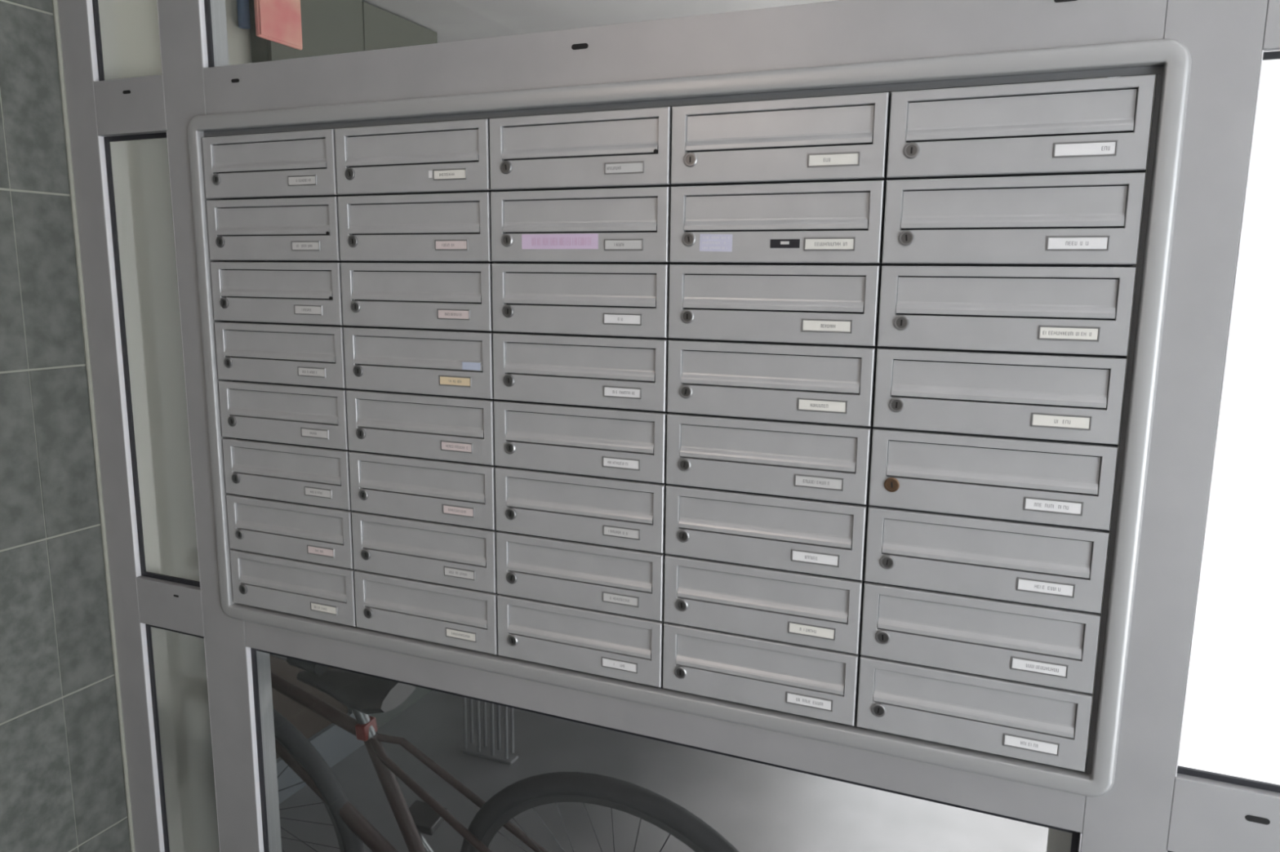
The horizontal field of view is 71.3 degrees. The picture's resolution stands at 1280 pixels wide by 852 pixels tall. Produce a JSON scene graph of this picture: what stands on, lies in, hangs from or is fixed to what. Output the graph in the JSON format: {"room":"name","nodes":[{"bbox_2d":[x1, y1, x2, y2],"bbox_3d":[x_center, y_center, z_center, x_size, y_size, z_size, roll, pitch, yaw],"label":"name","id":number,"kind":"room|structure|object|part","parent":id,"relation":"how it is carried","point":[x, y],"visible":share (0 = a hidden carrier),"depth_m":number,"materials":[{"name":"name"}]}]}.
{"room":"apartment building entrance","nodes":[
{"label":"apartment building entrance","id":0,"kind":"room"},
{"bbox_2d":[0,0,135,851],"bbox_3d":[-1.829,0.333,0.293,0.107,2.510,3.560,5,10,22],"label":"wall","id":1,"kind":"structure","parent":0,"point":[64,787],"depth_m":1.74,"materials":[{"name":"grey tile"}]},
{"bbox_2d":[57,0,183,851],"bbox_3d":[-1.070,0.078,1.854,0.083,2.510,0.060,5,10,22],"label":"structure","id":2,"kind":"structure","parent":0,"point":[73,14],"depth_m":1.81,"materials":[{"name":"grey metal"}]},
{"bbox_2d":[93,74,167,137],"bbox_3d":[-0.939,-0.601,1.687,0.182,0.098,0.061,5,10,22],"label":"structure","id":3,"kind":"structure","parent":0,"point":[132,105],"depth_m":1.66,"materials":[{"name":"grey metal"}]},
{"bbox_2d":[86,0,163,81],"bbox_3d":[-0.943,-0.896,1.620,0.182,0.505,0.022,5,10,22],"label":"window","id":4,"kind":"structure","parent":3,"relation":"attached to","point":[95,20],"depth_m":1.68,"materials":[{"name":"clear glass"}]},
{"bbox_2d":[136,569,204,636],"bbox_3d":[-0.950,0.365,1.849,0.182,0.098,0.061,5,10,22],"label":"structure","id":5,"kind":"structure","parent":0,"point":[177,606],"depth_m":1.82,"materials":[{"name":"grey metal"}]},
{"bbox_2d":[97,131,200,588],"bbox_3d":[-0.952,-0.115,1.752,0.182,0.880,0.022,5,10,22],"label":"window","id":6,"kind":"structure","parent":5,"relation":"attached to","point":[108,183],"depth_m":1.77,"materials":[{"name":"clear glass"}]},
{"bbox_2d":[157,0,281,851],"bbox_3d":[-0.812,0.099,1.748,0.110,2.510,0.060,5,10,22],"label":"structure","id":7,"kind":"structure","parent":0,"point":[180,28],"depth_m":1.74,"materials":[{"name":"grey metal"}]},
{"bbox_2d":[114,0,413,520],"bbox_3d":[-1.156,-0.069,2.721,0.100,2.510,1.620,5,10,22],"label":"wall","id":8,"kind":"structure","parent":0,"point":[137,20],"depth_m":2.24,"materials":[{"name":"beige paint"}]},
{"bbox_2d":[236,0,250,29],"bbox_3d":[-1.098,-1.201,2.462,0.032,0.190,0.032,5,10,22],"label":"pipe","id":9,"kind":"object","parent":8,"relation":"attached to","point":[243,11],"visible":1,"depth_m":2.46,"materials":[{"name":"blue metal"}]},
{"bbox_2d":[131,133,370,851],"bbox_3d":[-1.088,0.170,2.693,0.082,2.050,0.750,5,10,22],"label":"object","id":10,"kind":"structure","parent":8,"relation":"in","point":[334,744],"depth_m":2.38,"materials":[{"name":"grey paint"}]},
{"bbox_3d":[-1.178,0.358,2.473,0.052,0.054,0.138,5,10,22],"label":"handle","id":11,"kind":"part","parent":10,"relation":"part of","materials":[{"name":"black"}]},
{"bbox_3d":[-1.119,0.158,2.707,0.012,1.790,0.555,5,10,22],"label":"panel","id":12,"kind":"part","parent":10,"relation":"part of","materials":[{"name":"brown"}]},
{"bbox_3d":[-1.122,1.110,2.864,0.030,0.140,0.555,5,10,22],"label":"rail","id":13,"kind":"part","parent":10,"relation":"part of","materials":[{"name":"grey metal"}]},
{"bbox_2d":[156,519,432,851],"bbox_3d":[-1.162,0.676,2.848,0.104,1.000,1.624,5,10,22],"label":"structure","id":14,"kind":"structure","parent":8,"relation":"attached to","point":[382,718],"depth_m":2.48,"materials":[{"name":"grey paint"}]},
{"bbox_2d":[248,0,438,123],"bbox_3d":[-0.904,-1.197,2.858,0.093,0.315,0.800,5,10,22],"label":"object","id":15,"kind":"structure","parent":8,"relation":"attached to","point":[329,27],"depth_m":2.75,"materials":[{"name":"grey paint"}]},
{"bbox_2d":[253,0,302,50],"bbox_3d":[-1.014,-1.174,2.502,0.016,0.190,0.166,5,10,22],"label":"wall box","id":16,"kind":"object","parent":15,"relation":"attached to","point":[278,21],"visible":1,"depth_m":2.50,"materials":[{"name":"paint"}]},
{"bbox_3d":[-0.962,-1.165,2.669,0.014,0.307,0.395,5,10,22],"label":"door","id":17,"kind":"part","parent":15,"relation":"part of","materials":[{"name":"grey paint"}]},
{"bbox_3d":[-0.808,-1.225,3.032,0.014,0.307,0.395,5,10,22],"label":"door","id":18,"kind":"part","parent":15,"relation":"part of","materials":[{"name":"grey paint"}]},
{"bbox_2d":[360,0,840,43],"bbox_3d":[-0.434,-1.433,3.076,3.800,0.080,3.170,5,10,22],"label":"ceiling","id":19,"kind":"structure","parent":0,"point":[452,20],"depth_m":2.95,"materials":[{"name":"grey paint"}]},
{"bbox_2d":[212,690,1048,851],"bbox_3d":[-0.384,1.434,1.584,5.450,0.060,6.700,5,10,22],"label":"floor","id":20,"kind":"structure","parent":0,"point":[755,806],"depth_m":2.85,"materials":[{"name":"grey tile"}]},
{"bbox_2d":[169,653,739,851],"bbox_3d":[-0.503,0.889,1.927,1.739,0.900,0.269,5,10,24],"label":"bicycle","id":21,"kind":"object","parent":20,"relation":"on","point":[365,695],"visible":0.54,"depth_m":1.84,"materials":[{"name":"black rubber"}]},
{"bbox_3d":[-0.581,0.607,1.864,0.052,0.097,0.026,5,18,22],"label":"seat post","id":22,"kind":"part","parent":21,"relation":"part of","materials":[{"name":"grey metal"}]},
{"bbox_3d":[-0.478,0.795,1.880,0.902,0.558,0.122,5,18,22],"label":"bike frame","id":23,"kind":"part","parent":21,"relation":"part of","materials":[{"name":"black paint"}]},
{"bbox_2d":[462,697,518,764],"bbox_3d":[-0.520,0.967,3.071,0.200,0.366,0.052,5,10,22],"label":"radiator","id":24,"kind":"object","parent":20,"relation":"on","point":[491,754],"visible":0.46,"depth_m":3.08,"materials":[{"name":"silver metal"}]},
{"bbox_2d":[244,605,1085,832],"bbox_3d":[-0.081,0.446,1.494,1.482,0.079,0.060,5,10,22],"label":"structure","id":25,"kind":"structure","parent":0,"point":[1022,801],"depth_m":1.39,"materials":[{"name":"grey metal"}]},
{"bbox_2d":[187,39,1191,796],"bbox_3d":[-0.097,-0.034,1.390,1.566,0.946,0.019,5,10,22],"label":"surround","id":26,"kind":"object","parent":25,"relation":"attached to","point":[1171,58],"visible":1,"depth_m":1.20,"materials":[{"name":"silver metal"}]},
{"bbox_2d":[230,549,356,626],"bbox_3d":[-0.621,0.290,1.771,0.299,0.109,0.203,5,10,22],"label":"mailbox","id":27,"kind":"object","parent":26,"relation":"attached to","point":[322,592],"visible":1,"depth_m":1.68,"materials":[{"name":"grey metal"}]},
{"bbox_2d":[226,494,354,568],"bbox_3d":[-0.620,0.181,1.753,0.299,0.109,0.203,5,10,22],"label":"mailbox","id":28,"kind":"object","parent":27,"relation":"on","point":[321,535],"visible":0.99,"depth_m":1.66,"materials":[{"name":"grey metal"}]},
{"bbox_2d":[222,438,351,510],"bbox_3d":[-0.619,0.073,1.734,0.299,0.109,0.203,5,10,22],"label":"mailbox","id":29,"kind":"object","parent":28,"relation":"on","point":[317,476],"visible":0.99,"depth_m":1.64,"materials":[{"name":"grey metal"}]},
{"bbox_2d":[218,380,351,449],"bbox_3d":[-0.617,-0.035,1.716,0.299,0.109,0.203,5,10,22],"label":"mailbox","id":30,"kind":"object","parent":29,"relation":"on","point":[281,413],"visible":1,"depth_m":1.62,"materials":[{"name":"grey metal"}]},
{"bbox_2d":[214,321,351,388],"bbox_3d":[-0.616,-0.144,1.698,0.299,0.109,0.203,5,10,22],"label":"mailbox","id":31,"kind":"object","parent":30,"relation":"on","point":[286,353],"visible":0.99,"depth_m":1.61,"materials":[{"name":"grey metal"}]},
{"bbox_2d":[210,261,343,325],"bbox_3d":[-0.615,-0.252,1.680,0.299,0.109,0.203,5,10,22],"label":"mailbox","id":32,"kind":"object","parent":31,"relation":"on","point":[310,293],"visible":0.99,"depth_m":1.59,"materials":[{"name":"grey metal"}]},
{"bbox_2d":[206,196,344,262],"bbox_3d":[-0.614,-0.361,1.661,0.299,0.109,0.203,5,10,22],"label":"mailbox","id":33,"kind":"object","parent":32,"relation":"on","point":[288,229],"visible":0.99,"depth_m":1.57,"materials":[{"name":"grey metal"}]},
{"bbox_2d":[201,128,340,199],"bbox_3d":[-0.613,-0.469,1.643,0.299,0.109,0.203,5,10,22],"label":"mailbox","id":34,"kind":"object","parent":33,"relation":"on","point":[292,164],"visible":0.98,"depth_m":1.55,"materials":[{"name":"grey metal"}]},
{"bbox_2d":[354,569,498,654],"bbox_3d":[-0.344,0.312,1.657,0.300,0.109,0.203,5,10,22],"label":"mailbox","id":35,"kind":"object","parent":26,"relation":"attached to","point":[464,618],"visible":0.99,"depth_m":1.56,"materials":[{"name":"grey metal"}]},
{"bbox_2d":[351,511,497,593],"bbox_3d":[-0.343,0.204,1.639,0.300,0.109,0.203,5,10,22],"label":"mailbox","id":36,"kind":"object","parent":35,"relation":"on","point":[433,552],"visible":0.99,"depth_m":1.55,"materials":[{"name":"grey metal"}]},
{"bbox_2d":[348,450,497,529],"bbox_3d":[-0.342,0.095,1.620,0.300,0.109,0.203,5,10,22],"label":"mailbox","id":37,"kind":"object","parent":36,"relation":"on","point":[431,490],"visible":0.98,"depth_m":1.53,"materials":[{"name":"grey metal"}]},
{"bbox_2d":[346,388,497,465],"bbox_3d":[-0.340,-0.013,1.602,0.300,0.109,0.203,5,10,22],"label":"mailbox","id":38,"kind":"object","parent":37,"relation":"on","point":[428,426],"visible":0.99,"depth_m":1.51,"materials":[{"name":"grey metal"}]},
{"bbox_2d":[343,326,496,399],"bbox_3d":[-0.339,-0.122,1.584,0.300,0.109,0.203,5,10,22],"label":"mailbox","id":39,"kind":"object","parent":38,"relation":"on","point":[432,362],"visible":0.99,"depth_m":1.49,"materials":[{"name":"grey metal"}]},
{"bbox_2d":[340,262,493,331],"bbox_3d":[-0.338,-0.230,1.566,0.300,0.109,0.203,5,10,22],"label":"mailbox","id":40,"kind":"object","parent":39,"relation":"on","point":[456,296],"visible":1,"depth_m":1.47,"materials":[{"name":"grey metal"}]},
{"bbox_2d":[337,191,496,262],"bbox_3d":[-0.337,-0.339,1.547,0.300,0.109,0.203,5,10,22],"label":"mailbox","id":41,"kind":"object","parent":40,"relation":"on","point":[451,227],"visible":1,"depth_m":1.46,"materials":[{"name":"grey metal"}]},
{"bbox_2d":[334,119,494,195],"bbox_3d":[-0.336,-0.447,1.529,0.300,0.109,0.203,5,10,22],"label":"mailbox","id":42,"kind":"object","parent":41,"relation":"on","point":[453,156],"visible":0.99,"depth_m":1.44,"materials":[{"name":"grey metal"}]},
{"bbox_2d":[497,594,665,687],"bbox_3d":[-0.067,0.335,1.543,0.300,0.109,0.203,5,10,22],"label":"mailbox","id":43,"kind":"object","parent":26,"relation":"attached to","point":[628,648],"visible":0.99,"depth_m":1.45,"materials":[{"name":"grey metal"}]},
{"bbox_2d":[496,530,666,621],"bbox_3d":[-0.065,0.226,1.524,0.300,0.109,0.203,5,10,22],"label":"mailbox","id":44,"kind":"object","parent":43,"relation":"on","point":[624,581],"visible":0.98,"depth_m":1.43,"materials":[{"name":"grey metal"}]},
{"bbox_2d":[494,466,666,553],"bbox_3d":[-0.064,0.118,1.506,0.300,0.109,0.203,5,10,22],"label":"mailbox","id":45,"kind":"object","parent":44,"relation":"on","point":[625,513],"visible":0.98,"depth_m":1.41,"materials":[{"name":"grey metal"}]},
{"bbox_2d":[493,400,668,483],"bbox_3d":[-0.063,0.009,1.488,0.300,0.109,0.203,5,10,22],"label":"mailbox","id":46,"kind":"object","parent":45,"relation":"on","point":[628,444],"visible":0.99,"depth_m":1.40,"materials":[{"name":"grey metal"}]},
{"bbox_2d":[493,332,670,412],"bbox_3d":[-0.062,-0.099,1.470,0.300,0.109,0.203,5,10,22],"label":"mailbox","id":47,"kind":"object","parent":46,"relation":"on","point":[588,371],"visible":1,"depth_m":1.38,"materials":[{"name":"grey metal"}]},
{"bbox_2d":[491,262,671,338],"bbox_3d":[-0.060,-0.208,1.451,0.300,0.109,0.203,5,10,22],"label":"mailbox","id":48,"kind":"object","parent":47,"relation":"on","point":[602,300],"visible":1,"depth_m":1.36,"materials":[{"name":"grey metal"}]},
{"bbox_2d":[490,186,671,263],"bbox_3d":[-0.059,-0.316,1.433,0.300,0.109,0.203,5,10,22],"label":"mailbox","id":49,"kind":"object","parent":48,"relation":"on","point":[615,225],"visible":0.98,"depth_m":1.34,"materials":[{"name":"grey metal"}]},
{"bbox_2d":[488,106,671,191],"bbox_3d":[-0.058,-0.425,1.415,0.300,0.109,0.203,5,10,22],"label":"mailbox","id":50,"kind":"object","parent":49,"relation":"on","point":[625,148],"visible":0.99,"depth_m":1.32,"materials":[{"name":"grey metal"}]},
{"bbox_2d":[662,622,860,725],"bbox_3d":[0.211,0.357,1.428,0.300,0.109,0.203,5,10,22],"label":"mailbox","id":51,"kind":"object","parent":26,"relation":"attached to","point":[806,681],"visible":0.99,"depth_m":1.33,"materials":[{"name":"grey metal"}]},
{"bbox_2d":[663,553,864,654],"bbox_3d":[0.212,0.248,1.410,0.300,0.109,0.203,5,10,22],"label":"mailbox","id":52,"kind":"object","parent":51,"relation":"on","point":[801,608],"visible":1,"depth_m":1.32,"materials":[{"name":"grey metal"}]},
{"bbox_2d":[665,484,868,580],"bbox_3d":[0.213,0.140,1.392,0.300,0.109,0.203,5,10,22],"label":"mailbox","id":53,"kind":"object","parent":52,"relation":"on","point":[827,538],"visible":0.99,"depth_m":1.30,"materials":[{"name":"grey metal"}]},
{"bbox_2d":[666,412,872,504],"bbox_3d":[0.215,0.031,1.374,0.300,0.109,0.203,5,10,22],"label":"mailbox","id":54,"kind":"object","parent":53,"relation":"on","point":[829,462],"visible":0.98,"depth_m":1.28,"materials":[{"name":"grey metal"}]},
{"bbox_2d":[666,338,877,426],"bbox_3d":[0.216,-0.077,1.355,0.300,0.109,0.203,5,10,22],"label":"mailbox","id":55,"kind":"object","parent":54,"relation":"on","point":[824,384],"visible":0.98,"depth_m":1.26,"materials":[{"name":"grey metal"}]},
{"bbox_2d":[668,263,881,346],"bbox_3d":[0.217,-0.185,1.337,0.300,0.109,0.203,5,10,22],"label":"mailbox","id":56,"kind":"object","parent":55,"relation":"on","point":[829,304],"visible":0.99,"depth_m":1.24,"materials":[{"name":"grey metal"}]},
{"bbox_2d":[669,180,886,265],"bbox_3d":[0.218,-0.294,1.319,0.300,0.109,0.203,5,10,22],"label":"mailbox","id":57,"kind":"object","parent":56,"relation":"on","point":[833,222],"visible":1,"depth_m":1.23,"materials":[{"name":"grey metal"}]},
{"bbox_2d":[671,92,891,186],"bbox_3d":[0.219,-0.403,1.301,0.300,0.109,0.203,5,10,22],"label":"mailbox","id":58,"kind":"object","parent":57,"relation":"on","point":[834,138],"visible":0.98,"depth_m":1.21,"materials":[{"name":"grey metal"}]},
{"bbox_2d":[856,654,1093,772],"bbox_3d":[0.488,0.379,1.314,0.300,0.109,0.203,5,10,22],"label":"mailbox","id":59,"kind":"object","parent":26,"relation":"attached to","point":[1024,721],"visible":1,"depth_m":1.22,"materials":[{"name":"grey metal"}]},
{"bbox_2d":[860,581,1101,693],"bbox_3d":[0.490,0.271,1.296,0.300,0.109,0.203,5,10,22],"label":"mailbox","id":60,"kind":"object","parent":59,"relation":"on","point":[1051,646],"visible":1,"depth_m":1.20,"materials":[{"name":"grey metal"}]},
{"bbox_2d":[864,505,1109,613],"bbox_3d":[0.491,0.162,1.278,0.300,0.109,0.203,5,10,22],"label":"mailbox","id":61,"kind":"object","parent":60,"relation":"on","point":[1048,565],"visible":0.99,"depth_m":1.19,"materials":[{"name":"grey metal"}]},
{"bbox_2d":[868,426,1118,530],"bbox_3d":[0.492,0.054,1.259,0.300,0.109,0.203,5,10,22],"label":"mailbox","id":62,"kind":"object","parent":61,"relation":"on","point":[1068,483],"visible":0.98,"depth_m":1.17,"materials":[{"name":"grey metal"}]},
{"bbox_2d":[872,346,1127,444],"bbox_3d":[0.493,-0.055,1.241,0.300,0.109,0.203,5,10,22],"label":"mailbox","id":63,"kind":"object","parent":62,"relation":"on","point":[1071,397],"visible":0.99,"depth_m":1.15,"materials":[{"name":"grey metal"}]},
{"bbox_2d":[877,265,1136,356],"bbox_3d":[0.494,-0.163,1.223,0.300,0.109,0.203,5,10,22],"label":"mailbox","id":64,"kind":"object","parent":63,"relation":"on","point":[1078,310],"visible":1,"depth_m":1.13,"materials":[{"name":"grey metal"}]},
{"bbox_2d":[881,172,1146,266],"bbox_3d":[0.496,-0.272,1.205,0.300,0.109,0.203,5,10,22],"label":"mailbox","id":65,"kind":"object","parent":64,"relation":"on","point":[1078,220],"visible":1,"depth_m":1.11,"materials":[{"name":"grey metal"}]},
{"bbox_2d":[886,74,1155,179],"bbox_3d":[0.497,-0.380,1.186,0.300,0.109,0.203,5,10,22],"label":"mailbox","id":66,"kind":"object","parent":65,"relation":"on","point":[1093,126],"visible":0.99,"depth_m":1.09,"materials":[{"name":"grey metal"}]},
{"bbox_2d":[203,0,1167,115],"bbox_3d":[-0.075,-0.532,1.331,1.492,0.102,0.061,5,10,22],"label":"structure","id":67,"kind":"structure","parent":0,"point":[842,32],"depth_m":1.24,"materials":[{"name":"grey metal"}]},
{"bbox_2d":[198,0,810,67],"bbox_3d":[-0.079,-0.829,1.264,1.492,0.502,0.022,5,10,22],"label":"window","id":68,"kind":"structure","parent":67,"relation":"attached to","point":[205,11],"depth_m":1.57,"materials":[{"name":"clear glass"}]},
{"bbox_2d":[1046,74,1156,851],"bbox_3d":[1.263,-0.015,2.562,0.070,2.510,3.055,5,10,22],"label":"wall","id":69,"kind":"structure","parent":0,"point":[1058,841],"depth_m":1.41,"materials":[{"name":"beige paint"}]},
{"bbox_2d":[1078,0,1267,851],"bbox_3d":[0.651,0.217,1.145,0.098,2.510,0.060,5,10,22],"label":"structure","id":70,"kind":"structure","parent":0,"point":[1224,39],"depth_m":1.07,"materials":[{"name":"grey metal"}]},
{"bbox_2d":[1166,773,1279,851],"bbox_3d":[1.152,0.531,0.984,0.994,0.102,0.061,5,10,22],"label":"structure","id":71,"kind":"structure","parent":0,"point":[1207,815],"depth_m":1.12,"materials":[{"name":"grey metal"}]},
{"bbox_2d":[1175,49,1279,792],"bbox_3d":[1.150,0.050,0.886,0.994,0.878,0.022,5,10,22],"label":"window","id":72,"kind":"structure","parent":71,"relation":"attached to","point":[1230,728],"depth_m":1.08,"materials":[{"name":"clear glass"}]},
{"bbox_2d":[1262,0,1279,52],"bbox_3d":[1.163,-0.435,0.821,0.994,0.098,0.060,5,10,22],"label":"structure","id":73,"kind":"structure","parent":0,"point":[1271,42],"depth_m":0.98,"materials":[{"name":"grey metal"}]},
{"bbox_3d":[-0.960,1.281,2.004,0.182,0.090,0.060,5,10,22],"label":"structure","id":74,"kind":"structure","parent":0,"visible":0},
{"bbox_2d":[140,622,220,851],"bbox_3d":[-0.962,0.828,1.910,0.182,0.833,0.022,5,10,22],"label":"window","id":75,"kind":"structure","parent":74,"relation":"attached to","point":[147,642],"depth_m":1.91,"materials":[{"name":"clear glass"}]},
{"bbox_3d":[-0.091,1.351,1.646,1.482,0.090,0.060,5,10,22],"label":"structure","id":76,"kind":"structure","parent":0,"visible":0},
{"bbox_2d":[245,647,1081,851],"bbox_3d":[-0.093,0.898,1.553,1.482,0.832,0.022,5,10,22],"label":"window","id":77,"kind":"structure","parent":76,"relation":"attached to","point":[252,671],"depth_m":1.76,"materials":[{"name":"clear glass"}]}
]}

